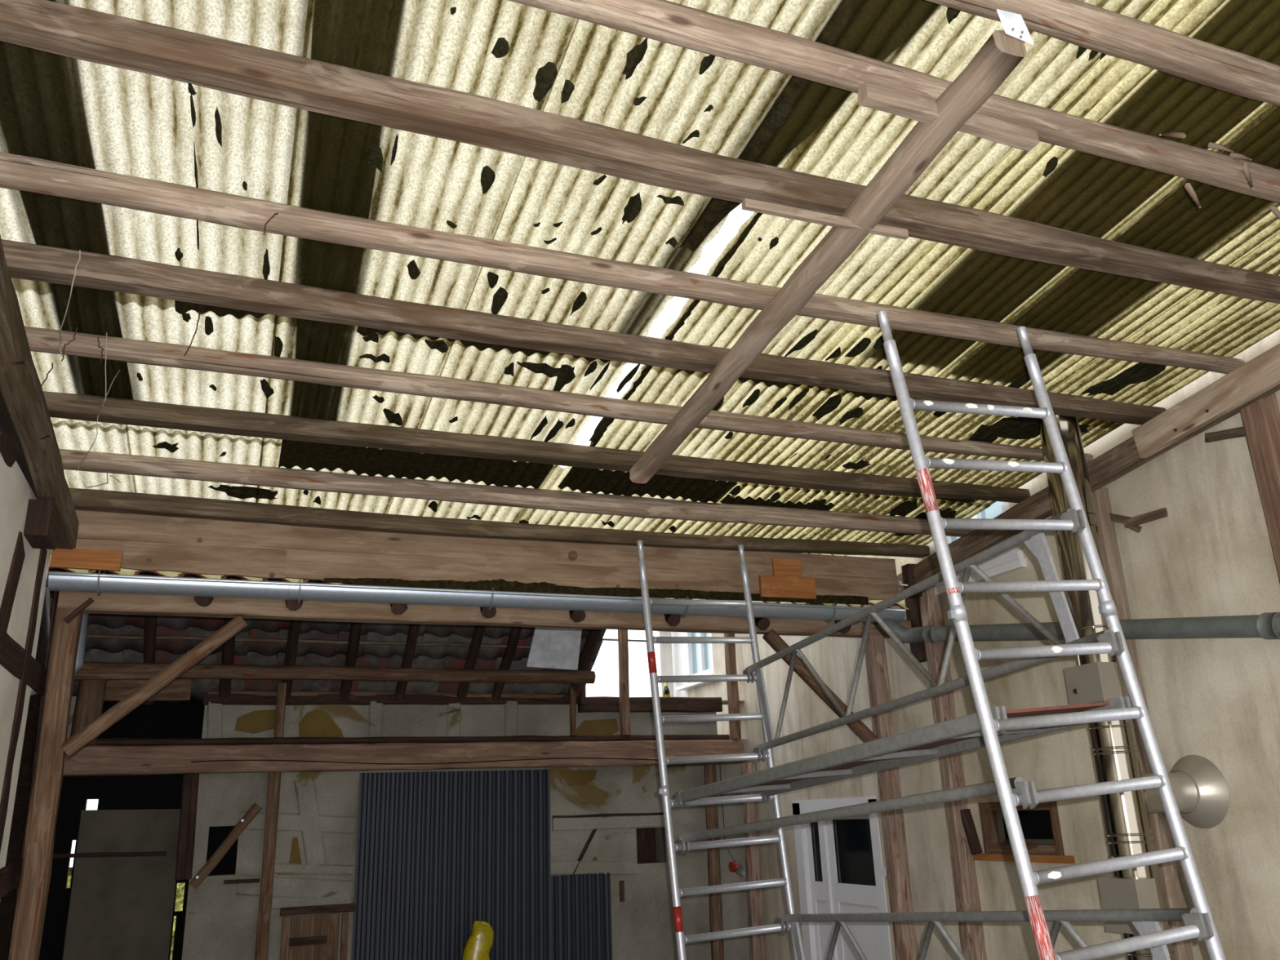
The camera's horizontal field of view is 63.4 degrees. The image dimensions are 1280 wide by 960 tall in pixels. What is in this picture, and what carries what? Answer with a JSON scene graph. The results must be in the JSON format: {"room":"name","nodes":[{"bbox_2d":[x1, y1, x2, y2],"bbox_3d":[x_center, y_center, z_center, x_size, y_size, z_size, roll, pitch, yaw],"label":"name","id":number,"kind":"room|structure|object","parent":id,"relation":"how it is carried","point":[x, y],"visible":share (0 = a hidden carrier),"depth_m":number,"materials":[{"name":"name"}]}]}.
{"room":"barn interior","nodes":[
{"label":"barn interior","id":0,"kind":"room"},
{"bbox_2d":[0,391,59,959],"bbox_3d":[-2.800,0.825,3.674,0.700,5.008,15.000,5,-19,-21],"label":"wall","id":1,"kind":"structure","parent":0,"point":[29,525],"depth_m":5.21,"materials":[{"name":"paint"}]},
{"bbox_2d":[0,234,79,549],"bbox_3d":[-1.572,-1.559,1.988,0.190,1.247,9.324,5,-19,-21],"label":"rafter","id":2,"kind":"object","parent":1,"relation":"attached to","point":[21,390],"visible":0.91,"depth_m":4.48,"materials":[{"name":"wood"}]},
{"bbox_2d":[41,362,53,386],"bbox_3d":[-2.642,-0.454,4.600,0.012,0.088,0.568,11,-22,-34],"label":"loose wire","id":3,"kind":"object","parent":2,"relation":"attached to","point":[46,379],"visible":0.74,"depth_m":4.46,"materials":[{"name":"metal"}]},
{"bbox_2d":[30,613,88,695],"bbox_3d":[-3.694,1.055,6.536,0.362,0.635,0.097,2,-18,-12],"label":"drain pipe","id":4,"kind":"object","parent":1,"relation":"attached to","point":[82,645],"visible":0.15,"depth_m":6.55,"materials":[{"name":"metal"}]},
{"bbox_2d":[74,671,158,679],"bbox_3d":[-3.901,1.449,7.657,0.749,0.060,0.036,5,-19,-21],"label":"wall rail","id":5,"kind":"object","parent":1,"relation":"attached to","point":[80,676],"visible":0.57,"depth_m":7.65,"materials":[{"name":"brown wood"}]},
{"bbox_2d":[38,700,656,959],"bbox_3d":[-2.644,3.551,9.449,6.500,3.400,1.030,5,-19,-21],"label":"wall","id":6,"kind":"structure","parent":0,"point":[159,719],"depth_m":9.39,"materials":[{"name":"black"}]},
{"bbox_2d":[62,689,749,959],"bbox_3d":[-1.802,3.488,9.047,6.224,3.210,0.324,5,-19,-21],"label":"wall","id":7,"kind":"structure","parent":0,"point":[596,812],"depth_m":9.37,"materials":[{"name":"beige paint"}]},
{"bbox_2d":[53,851,166,857],"bbox_3d":[-4.141,2.885,7.972,0.913,0.051,0.039,5,-19,-21],"label":"bar","id":8,"kind":"object","parent":7,"relation":"attached to","point":[148,853],"visible":0.77,"depth_m":7.98,"materials":[{"name":"grey metal"}]},
{"bbox_2d":[188,802,262,888],"bbox_3d":[-3.348,2.955,8.384,0.508,0.646,0.036,5,-19,-21],"label":"leaning board","id":9,"kind":"object","parent":7,"relation":"attached to","point":[216,857],"visible":1,"depth_m":8.37,"materials":[{"name":"brown wood"}]},
{"bbox_2d":[280,903,355,959],"bbox_3d":[-2.623,4.150,8.318,0.590,1.358,0.080,5,-19,-21],"label":"wooden door","id":10,"kind":"structure","parent":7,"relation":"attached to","point":[308,940],"depth_m":8.44,"materials":[{"name":"brown wood"}]},
{"bbox_2d":[351,769,551,959],"bbox_3d":[-1.581,3.765,8.863,1.705,2.455,0.014,5,-19,-21],"label":"corrugated panel","id":11,"kind":"object","parent":7,"relation":"attached to","point":[438,854],"visible":1,"depth_m":9.00,"materials":[{"name":"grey metal"}]},
{"bbox_2d":[45,549,909,705],"bbox_3d":[-1.337,0.933,8.328,6.199,1.423,3.294,5,-19,-21],"label":"tiled roof","id":12,"kind":"structure","parent":7,"relation":"on","point":[344,658],"depth_m":8.79,"materials":[{"name":"tile"}]},
{"bbox_2d":[551,872,612,959],"bbox_3d":[-0.544,4.301,9.142,0.633,1.536,0.014,5,-19,-21],"label":"corrugated panel","id":13,"kind":"object","parent":7,"relation":"attached to","point":[581,908],"visible":1,"depth_m":9.28,"materials":[{"name":"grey metal"}]},
{"bbox_2d":[619,880,624,902],"bbox_3d":[-0.164,3.765,9.485,0.035,0.180,0.030,5,-19,-21],"label":"handle","id":14,"kind":"object","parent":7,"relation":"attached to","point":[621,882],"visible":1,"depth_m":9.47,"materials":[{"name":"wood"}]},
{"bbox_2d":[662,682,670,697],"bbox_3d":[0.262,2.125,10.367,0.074,0.205,0.074,5,-19,-21],"label":"bottle","id":15,"kind":"object","parent":7,"relation":"on","point":[666,693],"visible":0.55,"depth_m":10.34,"materials":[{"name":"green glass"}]},
{"bbox_2d":[0,0,1279,546],"bbox_3d":[0.971,-1.690,2.841,6.140,1.162,9.724,5,-19,-21],"label":"corrugated roof","id":16,"kind":"structure","parent":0,"point":[54,107],"depth_m":4.18,"materials":[{"name":"beige plastic"}]},
{"bbox_2d":[61,327,77,361],"bbox_3d":[-2.417,-0.576,4.373,0.056,0.150,0.024,-6,-19,13],"label":"loose wire","id":17,"kind":"object","parent":16,"relation":"hanging from","point":[76,327],"visible":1,"depth_m":4.37,"materials":[{"name":"metal"}]},
{"bbox_2d":[97,337,103,363],"bbox_3d":[-2.302,-0.553,4.415,0.031,0.119,0.005,5,-19,-21],"label":"loose wire","id":18,"kind":"object","parent":16,"relation":"hanging from","point":[98,337],"visible":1,"depth_m":4.42,"materials":[{"name":"metal"}]},
{"bbox_2d":[69,488,929,558],"bbox_3d":[-0.555,0.344,6.897,5.880,0.140,0.120,5,-19,-21],"label":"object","id":19,"kind":"structure","parent":16,"relation":"attached to","point":[87,500],"depth_m":6.56,"materials":[{"name":"brown wood"}]},
{"bbox_2d":[49,510,898,604],"bbox_3d":[-0.673,0.560,6.804,5.611,0.397,0.059,5,-19,-21],"label":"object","id":20,"kind":"structure","parent":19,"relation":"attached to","point":[106,540],"depth_m":6.62,"materials":[{"name":"brown wood"}]},
{"bbox_2d":[48,569,906,622],"bbox_3d":[-0.682,0.786,6.784,5.605,0.166,0.251,5,-19,-21],"label":"gutter","id":21,"kind":"object","parent":20,"relation":"attached to","point":[99,583],"visible":0.91,"depth_m":6.41,"materials":[{"name":"metal"}]},
{"bbox_2d":[59,448,973,537],"bbox_3d":[-0.366,0.137,6.444,5.880,0.139,0.126,5,-19,-21],"label":"beam","id":22,"kind":"structure","parent":16,"relation":"attached to","point":[94,461],"depth_m":6.20,"materials":[{"name":"brown wood"}]},
{"bbox_2d":[87,471,108,488],"bbox_3d":[-2.827,0.009,5.420,0.230,0.048,0.031,-16,-23,37],"label":"stem","id":23,"kind":"object","parent":22,"relation":"hanging from","point":[107,472],"visible":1,"depth_m":5.40,"materials":[{"name":"beige plant"}]},
{"bbox_2d":[43,391,1030,502],"bbox_3d":[-0.154,-0.120,5.941,5.880,0.117,0.120,5,-19,-21],"label":"beam","id":24,"kind":"structure","parent":16,"relation":"attached to","point":[60,405],"depth_m":5.61,"materials":[{"name":"brown wood"}]},
{"bbox_2d":[24,325,1093,462],"bbox_3d":[0.053,-0.365,5.451,5.880,0.120,0.124,5,-19,-21],"label":"beam","id":25,"kind":"structure","parent":16,"relation":"attached to","point":[39,340],"depth_m":5.05,"materials":[{"name":"brown wood"}]},
{"bbox_2d":[75,332,106,471],"bbox_3d":[-2.567,-0.321,4.877,0.045,0.310,1.160,9,-21,-30],"label":"stem","id":26,"kind":"object","parent":25,"relation":"hanging from","point":[106,332],"visible":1,"depth_m":4.61,"materials":[{"name":"beige plant"}]},
{"bbox_2d":[102,370,119,405],"bbox_3d":[-2.386,-0.410,4.659,0.017,0.067,0.313,11,-22,-35],"label":"stem","id":27,"kind":"object","parent":26,"relation":"attached to","point":[118,371],"visible":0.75,"depth_m":4.62,"materials":[{"name":"beige plant"}]},
{"bbox_2d":[1,239,1165,424],"bbox_3d":[0.259,-0.602,4.960,5.880,0.133,0.120,5,-19,-21],"label":"beam","id":28,"kind":"structure","parent":16,"relation":"attached to","point":[27,261],"depth_m":4.54,"materials":[{"name":"brown wood"}]},
{"bbox_2d":[59,249,80,356],"bbox_3d":[-2.289,-0.698,4.146,0.028,0.214,0.566,9,-21,-30],"label":"stem","id":29,"kind":"object","parent":28,"relation":"hanging from","point":[79,250],"visible":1,"depth_m":3.98,"materials":[{"name":"beige plant"}]},
{"bbox_2d":[183,311,199,355],"bbox_3d":[-1.874,-0.606,4.343,0.016,0.013,0.455,8,-21,-29],"label":"loose wire","id":30,"kind":"object","parent":28,"relation":"hanging from","point":[198,312],"visible":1,"depth_m":4.32,"materials":[{"name":"metal"}]},
{"bbox_2d":[0,151,1244,373],"bbox_3d":[0.450,-0.820,4.505,5.880,0.125,0.125,5,-19,-21],"label":"beam","id":31,"kind":"structure","parent":16,"relation":"attached to","point":[17,172],"depth_m":4.09,"materials":[{"name":"brown wood"}]},
{"bbox_2d":[263,213,278,235],"bbox_3d":[-1.316,-0.912,3.680,0.016,0.042,0.110,14,-24,-41],"label":"loose wire","id":32,"kind":"object","parent":31,"relation":"attached to","point":[273,216],"visible":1,"depth_m":3.68,"materials":[{"name":"metal"}]},
{"bbox_2d":[0,0,1279,303],"bbox_3d":[0.697,-1.046,3.902,5.881,0.275,0.157,5,-19,-21],"label":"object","id":33,"kind":"structure","parent":16,"relation":"attached to","point":[249,71],"depth_m":3.51,"materials":[{"name":"brown wood"}]},
{"bbox_2d":[629,8,1034,483],"bbox_3d":[0.557,-0.694,4.521,0.145,0.449,3.315,5,-19,-20],"label":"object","id":34,"kind":"structure","parent":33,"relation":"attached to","point":[1003,51],"depth_m":3.81,"materials":[{"name":"brown wood"}]},
{"bbox_2d":[507,0,1279,219],"bbox_3d":[0.896,-1.211,3.413,5.880,0.384,0.179,5,-19,-21],"label":"beam","id":35,"kind":"structure","parent":16,"relation":"attached to","point":[879,85],"depth_m":3.38,"materials":[{"name":"brown wood"}]},
{"bbox_2d":[657,328,1279,959],"bbox_3d":[3.072,1.012,5.946,0.318,5.650,14.900,5,-19,-21],"label":"wall","id":36,"kind":"structure","parent":0,"point":[1217,700],"depth_m":6.12,"materials":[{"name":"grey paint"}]},
{"bbox_2d":[675,599,714,690],"bbox_3d":[0.657,1.651,11.708,0.180,1.320,1.000,5,-19,-21],"label":"window","id":37,"kind":"structure","parent":36,"relation":"in","point":[699,656],"depth_m":11.66,"materials":[{"name":"white glass"}]},
{"bbox_2d":[791,796,892,959],"bbox_3d":[1.741,3.750,8.538,0.132,2.150,1.413,5,-19,-21],"label":"door","id":38,"kind":"structure","parent":36,"relation":"in","point":[841,869],"depth_m":8.71,"materials":[{"name":"white paint"}]},
{"bbox_2d":[904,596,927,662],"bbox_3d":[2.126,1.052,7.925,0.125,0.672,0.146,5,-19,-21],"label":"wall post","id":39,"kind":"object","parent":36,"relation":"attached to","point":[917,649],"visible":0.36,"depth_m":7.86,"materials":[{"name":"brown wood"}]},
{"bbox_2d":[960,808,982,854],"bbox_3d":[2.294,2.433,7.167,0.094,0.298,0.129,5,-19,-21],"label":"board","id":40,"kind":"object","parent":36,"relation":"attached to","point":[967,820],"depth_m":7.14,"materials":[{"name":"brown wood"}]},
{"bbox_2d":[934,501,1026,595],"bbox_3d":[2.401,0.250,7.484,0.130,1.000,0.960,5,-19,-21],"label":"window","id":41,"kind":"structure","parent":36,"relation":"in","point":[1011,560],"depth_m":7.17,"materials":[{"name":"white glass"}]},
{"bbox_2d":[973,800,1075,863],"bbox_3d":[2.515,2.260,6.900,0.216,0.630,1.340,5,-19,-21],"label":"window","id":42,"kind":"structure","parent":36,"relation":"in","point":[1040,825],"depth_m":6.84,"materials":[{"name":"black wood"}]},
{"bbox_2d":[1109,503,1168,533],"bbox_3d":[2.884,0.199,6.095,0.064,0.242,0.467,5,-19,-21],"label":"wall bracket","id":43,"kind":"object","parent":36,"relation":"attached to","point":[1132,523],"visible":0.8,"depth_m":6.03,"materials":[{"name":"brown wood"}]},
{"bbox_3d":[-4.975,10.588,24.935,38.000,0.200,66.000,5,-19,-21],"label":"floor","id":44,"kind":"structure","parent":0,"visible":0},
{"bbox_2d":[8,608,83,959],"bbox_3d":[-3.189,2.311,5.410,0.149,3.291,0.128,5,-19,-21],"label":"post","id":45,"kind":"object","parent":44,"relation":"on","point":[32,900],"visible":0.99,"depth_m":5.56,"materials":[{"name":"brown wood"}]},
{"bbox_2d":[63,597,93,623],"bbox_3d":[-3.170,0.737,5.851,0.144,0.153,0.032,5,-19,-21],"label":"knee brace","id":46,"kind":"object","parent":45,"relation":"attached to","point":[71,616],"visible":1,"depth_m":5.84,"materials":[{"name":"brown wood"}]},
{"bbox_2d":[60,614,247,757],"bbox_3d":[-2.764,1.164,5.939,0.912,0.813,0.085,5,-19,-21],"label":"diagonal brace","id":47,"kind":"object","parent":45,"relation":"attached to","point":[142,694],"visible":1,"depth_m":5.89,"materials":[{"name":"brown wood"}]},
{"bbox_2d":[57,591,911,638],"bbox_3d":[-0.604,0.917,6.938,5.811,0.140,0.129,5,-19,-21],"label":"beam","id":48,"kind":"structure","parent":45,"relation":"on","point":[105,603],"depth_m":6.59,"materials":[{"name":"brown wood"}]},
{"bbox_2d":[762,629,876,742],"bbox_3d":[1.297,1.495,7.485,0.855,0.832,0.098,5,-19,-21],"label":"diagonal brace","id":49,"kind":"object","parent":48,"relation":"attached to","point":[771,637],"visible":0.69,"depth_m":7.44,"materials":[{"name":"brown wood"}]},
{"bbox_2d":[62,808,180,959],"bbox_3d":[-4.287,3.888,8.489,0.783,2.278,0.020,5,-19,-21],"label":"door","id":50,"kind":"structure","parent":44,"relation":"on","point":[121,908],"depth_m":8.64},
{"bbox_2d":[66,866,185,959],"bbox_3d":[-5.764,5.057,11.260,6.000,1.879,1.318,5,-19,-21],"label":"hedge","id":51,"kind":"object","parent":44,"relation":"on","point":[180,886],"visible":0.02,"depth_m":11.47,"materials":[{"name":"green plant"}]},
{"bbox_2d":[254,772,280,959],"bbox_3d":[-3.002,3.635,8.249,0.102,2.521,0.099,5,-19,-21],"label":"post","id":52,"kind":"object","parent":44,"relation":"on","point":[274,778],"visible":1,"depth_m":8.37,"materials":[{"name":"brown wood"}]},
{"bbox_2d":[62,739,745,776],"bbox_3d":[-1.792,2.428,9.109,5.972,0.231,0.160,5,-19,-21],"label":"cross beam","id":53,"kind":"structure","parent":52,"relation":"on","point":[98,760],"depth_m":8.86,"materials":[{"name":"brown wood"}]},
{"bbox_2d":[70,679,106,746],"bbox_3d":[-4.316,1.771,8.112,0.208,0.596,0.192,5,-19,-21],"label":"post","id":54,"kind":"object","parent":53,"relation":"on","point":[90,699],"visible":0.57,"depth_m":8.05,"materials":[{"name":"brown wood"}]},
{"bbox_2d":[104,679,191,700],"bbox_3d":[-3.990,1.685,8.331,0.699,0.178,0.034,5,-19,-21],"label":"board","id":55,"kind":"object","parent":54,"relation":"attached to","point":[116,689],"visible":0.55,"depth_m":8.33,"materials":[{"name":"brown wood"}]},
{"bbox_2d":[66,734,729,746],"bbox_3d":[-1.877,2.308,9.195,5.851,0.060,0.169,5,-19,-21],"label":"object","id":56,"kind":"structure","parent":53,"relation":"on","point":[275,740],"depth_m":9.00,"materials":[{"name":"brown wood"}]},
{"bbox_2d":[273,682,286,737],"bbox_3d":[-3.042,1.947,8.764,0.077,0.450,0.073,5,-19,-21],"label":"post","id":57,"kind":"object","parent":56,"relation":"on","point":[282,686],"visible":1,"depth_m":8.73,"materials":[{"name":"brown wood"}]},
{"bbox_2d":[569,684,576,735],"bbox_3d":[-0.627,2.147,9.681,0.054,0.470,0.053,5,-19,-21],"label":"post","id":58,"kind":"object","parent":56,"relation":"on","point":[572,694],"visible":0.98,"depth_m":9.65,"materials":[{"name":"brown wood"}]},
{"bbox_2d":[617,629,631,735],"bbox_3d":[-0.158,1.818,9.984,0.091,1.251,0.087,5,-19,-21],"label":"post","id":59,"kind":"object","parent":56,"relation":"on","point":[623,643],"visible":0.77,"depth_m":9.91,"materials":[{"name":"brown wood"}]},
{"bbox_2d":[724,633,741,739],"bbox_3d":[0.910,1.867,10.334,0.097,1.401,0.099,5,-19,-21],"label":"post","id":60,"kind":"object","parent":53,"relation":"on","point":[735,729],"visible":0.51,"depth_m":10.23,"materials":[{"name":"brown wood"}]},
{"bbox_2d":[719,763,746,876],"bbox_3d":[0.858,3.179,9.720,0.151,1.020,0.263,5,-19,-21],"label":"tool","id":61,"kind":"object","parent":53,"relation":"hanging from","point":[735,867],"visible":0.89,"depth_m":9.48,"materials":[{"name":"metal"}]},
{"bbox_2d":[659,631,674,697],"bbox_3d":[0.359,3.404,11.838,0.140,4.950,0.137,5,-19,-21],"label":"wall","id":62,"kind":"structure","parent":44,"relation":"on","point":[666,660],"depth_m":12.20,"materials":[{"name":"paint"}]},
{"bbox_2d":[703,762,724,959],"bbox_3d":[0.686,3.867,9.375,0.147,2.522,0.115,5,-19,-21],"label":"pole","id":63,"kind":"object","parent":44,"relation":"on","point":[710,775],"visible":0.75,"depth_m":9.43,"materials":[{"name":"brown wood"}]},
{"bbox_2d":[636,540,797,959],"bbox_3d":[0.539,2.204,6.393,0.945,3.840,0.343,6,-20,-23],"label":"ladder","id":64,"kind":"object","parent":44,"relation":"on","point":[682,940],"visible":0.89,"depth_m":6.50,"materials":[{"name":"metal"}]},
{"bbox_2d":[677,777,1038,853],"bbox_3d":[0.796,1.642,4.928,0.050,0.300,3.159,5,-19,-20],"label":"tube","id":65,"kind":"object","parent":64,"relation":"on","point":[1027,789],"visible":0.97,"depth_m":4.36,"materials":[{"name":"metal"}]},
{"bbox_2d":[742,508,1124,761],"bbox_3d":[1.270,0.965,5.457,0.083,0.825,3.196,5,-19,-20],"label":"truss","id":66,"kind":"object","parent":64,"relation":"attached to","point":[1035,540],"visible":0.9,"depth_m":5.03,"materials":[{"name":"metal"}]},
{"bbox_2d":[775,907,1213,959],"bbox_3d":[1.454,2.376,4.902,0.081,0.830,3.224,5,-19,-21],"label":"truss","id":67,"kind":"object","parent":64,"relation":"attached to","point":[1145,921],"visible":0.98,"depth_m":4.52,"materials":[{"name":"metal"}]},
{"bbox_2d":[741,762,765,959],"bbox_3d":[1.063,3.917,9.571,0.177,2.523,0.106,5,-19,-21],"label":"pole","id":68,"kind":"object","parent":44,"relation":"on","point":[753,860],"visible":0.63,"depth_m":9.61,"materials":[{"name":"brown wood"}]},
{"bbox_2d":[864,635,919,959],"bbox_3d":[1.820,2.743,7.302,0.129,3.291,0.130,5,-19,-21],"label":"post","id":69,"kind":"object","parent":44,"relation":"on","point":[905,939],"visible":0.84,"depth_m":7.36,"materials":[{"name":"brown wood"}]},
{"bbox_2d":[919,584,986,959],"bbox_3d":[2.234,2.503,7.223,0.139,3.672,0.128,5,-19,-21],"label":"wall post","id":70,"kind":"object","parent":44,"relation":"on","point":[971,935],"visible":0.69,"depth_m":7.24,"materials":[{"name":"brown wood"}]},
{"bbox_2d":[876,311,1226,959],"bbox_3d":[1.619,1.171,3.688,1.083,4.051,0.452,5,-19,-21],"label":"ladder","id":71,"kind":"object","parent":44,"relation":"on","point":[1009,801],"visible":0.97,"depth_m":3.85,"materials":[{"name":"metal"}]},
{"bbox_2d":[675,696,1131,806],"bbox_3d":[1.029,1.413,5.144,0.689,0.320,3.123,5,-19,-21],"label":"platform","id":72,"kind":"object","parent":71,"relation":"on","point":[962,734],"visible":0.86,"depth_m":4.78,"materials":[{"name":"metal"}]},
{"bbox_2d":[1037,414,1229,959],"bbox_3d":[2.664,1.529,5.467,0.693,4.400,0.378,5,-19,-21],"label":"flue","id":73,"kind":"object","parent":44,"relation":"on","point":[1200,789],"visible":0.62,"depth_m":5.40,"materials":[{"name":"metal"}]},
{"bbox_2d":[1091,487,1194,959],"bbox_3d":[2.844,1.895,5.722,0.106,3.851,0.128,5,-19,-21],"label":"wall post","id":74,"kind":"object","parent":44,"relation":"on","point":[1169,876],"visible":0.42,"depth_m":5.90,"materials":[{"name":"brown wood"}]},
{"bbox_2d":[1240,392,1279,582],"bbox_3d":[3.255,1.463,4.734,0.129,4.032,0.148,5,-19,-21],"label":"wall post","id":75,"kind":"object","parent":44,"relation":"on","point":[1260,419],"visible":0.8,"depth_m":5.21,"materials":[{"name":"brown wood"}]},
{"bbox_2d":[876,612,1279,643],"bbox_3d":[2.698,0.777,5.718,0.341,0.871,4.385,5,-19,-21],"label":"drain pipe","id":76,"kind":"object","parent":75,"relation":"attached to","point":[1265,625],"visible":0.84,"depth_m":5.68,"materials":[{"name":"grey plastic"}]},
{"bbox_2d":[923,625,941,643],"bbox_3d":[2.122,1.111,7.471,0.127,0.139,0.099,5,-19,-21],"label":"socket","id":77,"kind":"object","parent":76,"relation":"attached to","point":[929,636],"depth_m":7.43,"materials":[{"name":"grey plastic"}]},
{"bbox_2d":[1256,612,1279,639],"bbox_3d":[3.078,0.708,5.032,0.127,0.139,0.099,5,-19,-21],"label":"socket","id":78,"kind":"object","parent":76,"relation":"attached to","point":[1268,625],"depth_m":5.00,"materials":[{"name":"grey plastic"}]},
{"bbox_2d":[897,343,1279,591],"bbox_3d":[3.643,-1.111,3.987,0.164,1.227,9.367,5,-19,-21],"label":"rafter","id":79,"kind":"object","parent":75,"relation":"attached to","point":[1259,378],"visible":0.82,"depth_m":5.71,"materials":[{"name":"wood"}]},
{"bbox_2d":[901,563,921,598],"bbox_3d":[2.039,0.758,7.775,0.102,0.240,0.103,5,-19,-21],"label":"block","id":80,"kind":"object","parent":79,"relation":"attached to","point":[908,575],"visible":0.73,"depth_m":7.75,"materials":[{"name":"brown wood"}]},
{"bbox_2d":[925,0,1279,106],"bbox_3d":[1.022,-1.476,3.141,5.880,0.121,0.128,5,-19,-21],"label":"beam","id":81,"kind":"structure","parent":79,"relation":"on","point":[1078,23],"depth_m":3.32,"materials":[{"name":"brown wood"}]},
{"bbox_2d":[1204,426,1245,442],"bbox_3d":[3.141,-0.246,5.523,0.023,0.116,0.311,3,-19,-15],"label":"broken lath","id":82,"kind":"object","parent":75,"relation":"attached to","point":[1239,432],"visible":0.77,"depth_m":5.54,"materials":[{"name":"brown wood"}]},
{"bbox_3d":[-1.074,4.375,8.261,0.278,0.999,0.156,5,-19,-21],"label":"bundle","id":83,"kind":"object","parent":44,"relation":"on","visible":0},
{"bbox_2d":[461,920,493,959],"bbox_3d":[-1.301,3.958,8.408,0.336,0.704,0.220,-5,-18,8],"label":"bag","id":84,"kind":"object","parent":83,"relation":"on","point":[477,946],"visible":1,"depth_m":8.44,"materials":[{"name":"plastic"}]},
{"label":"outside","id":85,"kind":"structure","parent":0,"visible":0},
{"bbox_2d":[602,638,646,641],"bbox_3d":[-0.725,2.603,16.936,7.000,0.081,0.031,5,-19,-21],"label":"power cable","id":86,"kind":"object","parent":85,"point":[603,639],"visible":0.02,"depth_m":17.13,"materials":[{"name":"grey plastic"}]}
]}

